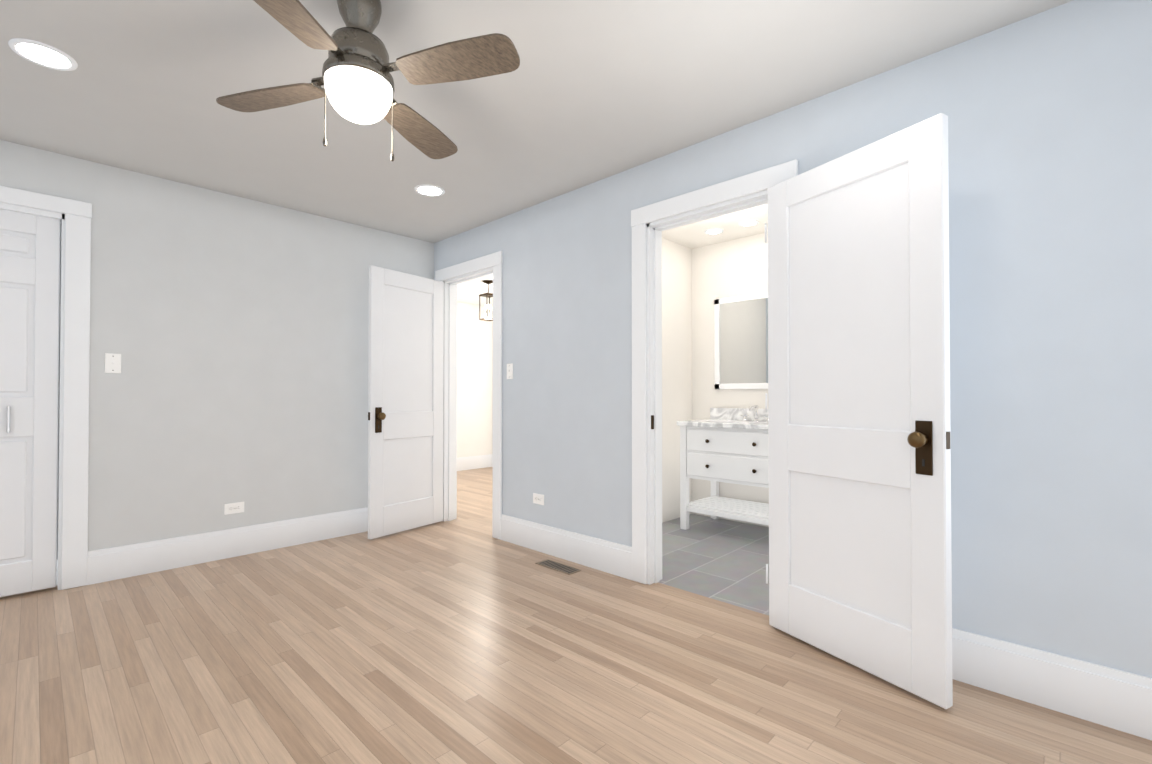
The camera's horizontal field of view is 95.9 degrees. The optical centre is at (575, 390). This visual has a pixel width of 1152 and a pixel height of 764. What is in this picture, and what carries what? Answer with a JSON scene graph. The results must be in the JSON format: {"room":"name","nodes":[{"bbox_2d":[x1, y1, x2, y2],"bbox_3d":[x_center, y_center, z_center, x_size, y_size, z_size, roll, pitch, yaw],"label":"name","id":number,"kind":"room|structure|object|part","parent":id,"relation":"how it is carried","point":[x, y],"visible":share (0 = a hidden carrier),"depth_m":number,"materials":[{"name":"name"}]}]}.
{"room":"empty bedroom","nodes":[
{"label":"empty bedroom","id":0,"kind":"room"},
{"bbox_2d":[57,233,60,551],"bbox_3d":[-3.474,-0.104,2.962,0.680,2.440,1.456,-1,-1,44],"label":"wall","id":1,"kind":"structure","parent":0,"point":[58,419],"depth_m":3.43,"materials":[{"name":"grey paint"}]},
{"bbox_2d":[0,140,433,550],"bbox_3d":[-2.524,-0.100,3.376,0.120,2.440,3.526,-1,-1,44],"label":"wall","id":2,"kind":"structure","parent":0,"point":[233,330],"depth_m":3.44,"materials":[{"name":"grey paint"}]},
{"bbox_2d":[0,209,60,596],"bbox_3d":[-3.162,0.064,2.661,0.056,2.073,0.726,-1,-1,44],"label":"closet door","id":3,"kind":"structure","parent":2,"relation":"in","point":[29,316],"depth_m":2.84,"materials":[{"name":"white wood"}]},
{"bbox_2d":[0,186,91,589],"bbox_3d":[-3.184,0.059,2.683,0.122,2.108,0.758,-1,-1,44],"label":"door frame","id":4,"kind":"structure","parent":2,"relation":"attached to","point":[31,211],"depth_m":2.91,"materials":[{"name":"white wood"}]},
{"bbox_2d":[105,353,120,372],"bbox_3d":[-2.730,-0.158,3.063,0.016,0.116,0.072,-1,-1,44],"label":"light switch","id":5,"kind":"object","parent":2,"relation":"attached to","point":[112,363],"visible":1,"depth_m":3.06,"materials":[{"name":"white plastic"}]},
{"bbox_2d":[87,507,367,584],"bbox_3d":[-2.031,1.030,3.781,0.016,0.190,2.240,-1,-1,44],"label":"baseboard","id":6,"kind":"structure","parent":2,"relation":"attached to","point":[114,563],"depth_m":3.42,"materials":[{"name":"white wood"}]},
{"bbox_2d":[224,502,243,514],"bbox_3d":[-2.304,0.797,3.503,0.009,0.072,0.116,-1,-1,44],"label":"electrical outlet","id":7,"kind":"object","parent":2,"relation":"attached to","point":[233,508],"visible":1,"depth_m":3.50,"materials":[{"name":"white plastic"}]},
{"bbox_2d":[457,302,492,457],"bbox_3d":[-2.164,-0.059,7.111,0.120,2.440,2.370,-1,-1,44],"label":"wall","id":8,"kind":"structure","parent":0,"point":[474,385],"depth_m":7.69,"materials":[{"name":"beige paint"}]},
{"bbox_2d":[457,454,491,470],"bbox_3d":[-2.073,1.066,7.095,0.016,0.190,2.250,-1,-1,44],"label":"baseboard","id":9,"kind":"structure","parent":8,"relation":"attached to","point":[474,462],"depth_m":7.68,"materials":[{"name":"white wood"}]},
{"bbox_2d":[0,0,1071,306],"bbox_3d":[-0.743,-1.359,3.424,7.290,0.080,6.040,-1,-1,44],"label":"ceiling","id":10,"kind":"structure","parent":0,"point":[586,92],"depth_m":2.30,"materials":[{"name":"white paint"}]},
{"bbox_2d":[8,38,77,70],"bbox_3d":[-2.117,-1.331,2.067,0.194,0.007,0.194,-1,-1,44],"label":"recessed light","id":11,"kind":"object","parent":10,"relation":"in","point":[42,54],"visible":1,"depth_m":2.06,"materials":[{"name":"white plastic"}]},
{"bbox_2d":[216,0,519,161],"bbox_3d":[-0.731,-1.067,1.757,0.879,0.541,0.896,0,-1,-29],"label":"fan","id":12,"kind":"object","parent":10,"relation":"hanging from","point":[356,79],"visible":1,"depth_m":1.70,"materials":[{"name":"brown wood"}]},
{"bbox_2d":[414,184,444,196],"bbox_3d":[-0.966,-1.316,3.429,0.194,0.007,0.194,-1,-1,44],"label":"recessed light","id":13,"kind":"object","parent":10,"relation":"in","point":[428,190],"visible":1,"depth_m":3.42,"materials":[{"name":"white plastic"}]},
{"bbox_2d":[479,280,492,320],"bbox_3d":[-1.040,-1.060,6.155,0.156,0.460,0.156,-1,-1,44],"label":"pendant light","id":14,"kind":"object","parent":10,"relation":"hanging from","point":[489,296],"visible":0.9,"depth_m":6.14,"materials":[{"name":"brown metal"}]},
{"bbox_2d":[704,228,723,234],"bbox_3d":[1.137,-1.306,4.282,0.154,0.007,0.154,-1,-1,44],"label":"recessed light","id":15,"kind":"object","parent":10,"relation":"in","point":[712,231],"visible":1,"depth_m":4.28,"materials":[{"name":"white plastic"}]},
{"bbox_2d":[738,219,758,226],"bbox_3d":[1.354,-1.309,4.074,0.154,0.007,0.154,-1,-1,44],"label":"recessed light","id":16,"kind":"object","parent":10,"relation":"in","point":[746,223],"visible":1,"depth_m":4.07,"materials":[{"name":"white plastic"}]},
{"bbox_2d":[0,467,1151,763],"bbox_3d":[-0.743,1.151,3.397,7.290,0.060,6.040,-1,-1,44],"label":"floor","id":17,"kind":"structure","parent":0,"point":[442,643],"depth_m":2.00,"materials":[{"name":"brown wood"}]},
{"bbox_2d":[535,559,580,574],"bbox_3d":[-0.115,1.117,3.287,0.310,0.005,0.110,-1,-1,44],"label":"floor vent","id":18,"kind":"object","parent":17,"relation":"in","point":[559,567],"visible":1,"depth_m":3.28,"materials":[{"name":"brown metal"}]},
{"bbox_2d":[651,583,768,620],"bbox_3d":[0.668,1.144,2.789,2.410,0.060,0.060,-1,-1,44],"label":"threshold","id":19,"kind":"object","parent":17,"relation":"on","point":[720,603],"visible":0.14,"depth_m":2.74,"materials":[{"name":"brown wood"}]},
{"bbox_2d":[662,238,693,522],"bbox_3d":[0.463,-0.090,4.244,0.120,2.440,1.620,-1,-1,44],"label":"wall","id":20,"kind":"structure","parent":0,"point":[677,259],"depth_m":4.59,"materials":[{"name":"beige paint"}]},
{"bbox_2d":[658,514,768,614],"bbox_3d":[1.312,1.151,3.462,2.410,0.060,1.804,-1,-1,44],"label":"floor","id":21,"kind":"structure","parent":0,"point":[724,560],"depth_m":3.42,"materials":[{"name":"grey tile"}]},
{"bbox_2d":[677,405,768,529],"bbox_3d":[1.350,0.623,4.107,0.940,1.010,0.576,-1,-1,44],"label":"bathroom vanity","id":22,"kind":"object","parent":21,"relation":"on","point":[728,445],"visible":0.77,"depth_m":4.04,"materials":[{"name":"wood"}]},
{"bbox_2d":[694,232,768,526],"bbox_3d":[1.895,-0.092,4.084,2.410,2.440,0.120,-1,-1,44],"label":"wall","id":23,"kind":"structure","parent":0,"point":[696,282],"depth_m":4.59,"materials":[{"name":"beige paint"}]},
{"bbox_2d":[714,292,767,388],"bbox_3d":[1.523,-0.409,4.343,0.800,0.800,0.020,-1,-1,44],"label":"mirror","id":24,"kind":"object","parent":23,"relation":"attached to","point":[740,342],"visible":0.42,"depth_m":4.44,"materials":[{"name":"clear glass"}]},
{"bbox_2d":[434,0,1151,677],"bbox_3d":[0.487,-0.104,3.017,4.968,2.440,0.120,-1,-1,44],"label":"wall","id":25,"kind":"structure","parent":0,"point":[1048,112],"depth_m":1.90,"materials":[{"name":"blue paint"}]},
{"bbox_2d":[368,265,443,539],"bbox_3d":[-1.331,0.092,4.159,0.214,2.050,0.704,-1,-1,44],"label":"hall door","id":26,"kind":"structure","parent":25,"relation":"in","point":[405,398],"depth_m":4.13,"materials":[{"name":"white wood"}]},
{"bbox_2d":[435,251,502,539],"bbox_3d":[-0.847,0.040,4.292,0.928,2.180,0.164,-1,-1,44],"label":"door frame","id":27,"kind":"structure","parent":25,"relation":"attached to","point":[450,401],"depth_m":4.42,"materials":[{"name":"white wood"}]},
{"bbox_2d":[507,363,512,378],"bbox_3d":[-0.496,-0.139,3.864,0.072,0.116,0.016,-1,-1,44],"label":"light switch","id":28,"kind":"object","parent":25,"relation":"attached to","point":[509,371],"visible":1,"depth_m":3.86,"materials":[{"name":"white plastic"}]},
{"bbox_2d":[533,493,543,504],"bbox_3d":[-0.263,0.763,3.636,0.116,0.072,0.009,-1,-1,44],"label":"electrical outlet","id":29,"kind":"object","parent":25,"relation":"attached to","point":[538,498],"visible":1,"depth_m":3.63,"materials":[{"name":"white plastic"}]},
{"bbox_2d":[501,514,631,579],"bbox_3d":[-0.113,1.026,3.485,1.240,0.190,0.016,-1,-1,44],"label":"baseboard","id":30,"kind":"structure","parent":25,"relation":"attached to","point":[610,557],"depth_m":3.40,"materials":[{"name":"white wood"}]},
{"bbox_2d":[631,159,797,584],"bbox_3d":[0.729,0.024,2.784,0.968,2.180,0.164,-1,-1,44],"label":"door frame","id":31,"kind":"structure","parent":25,"relation":"attached to","point":[735,188],"depth_m":3.00,"materials":[{"name":"white wood"}]},
{"bbox_3d":[0.443,0.186,3.006,0.002,0.080,0.028,-1,-1,44],"label":"bathroom jamb strike","id":32,"kind":"part","parent":31,"relation":"part of","materials":[{"name":"brown metal"}]},
{"bbox_2d":[765,113,952,708],"bbox_3d":[1.079,0.070,2.106,0.739,2.050,0.312,-1,-1,44],"label":"bathroom door","id":33,"kind":"structure","parent":25,"relation":"in","point":[857,409],"depth_m":2.03,"materials":[{"name":"white wood"}]},
{"bbox_2d":[952,628,1151,739],"bbox_3d":[1.577,1.009,1.867,1.520,0.190,0.016,-1,-1,44],"label":"baseboard","id":34,"kind":"structure","parent":25,"relation":"attached to","point":[1117,699],"depth_m":1.79,"materials":[{"name":"white wood"}]}
]}

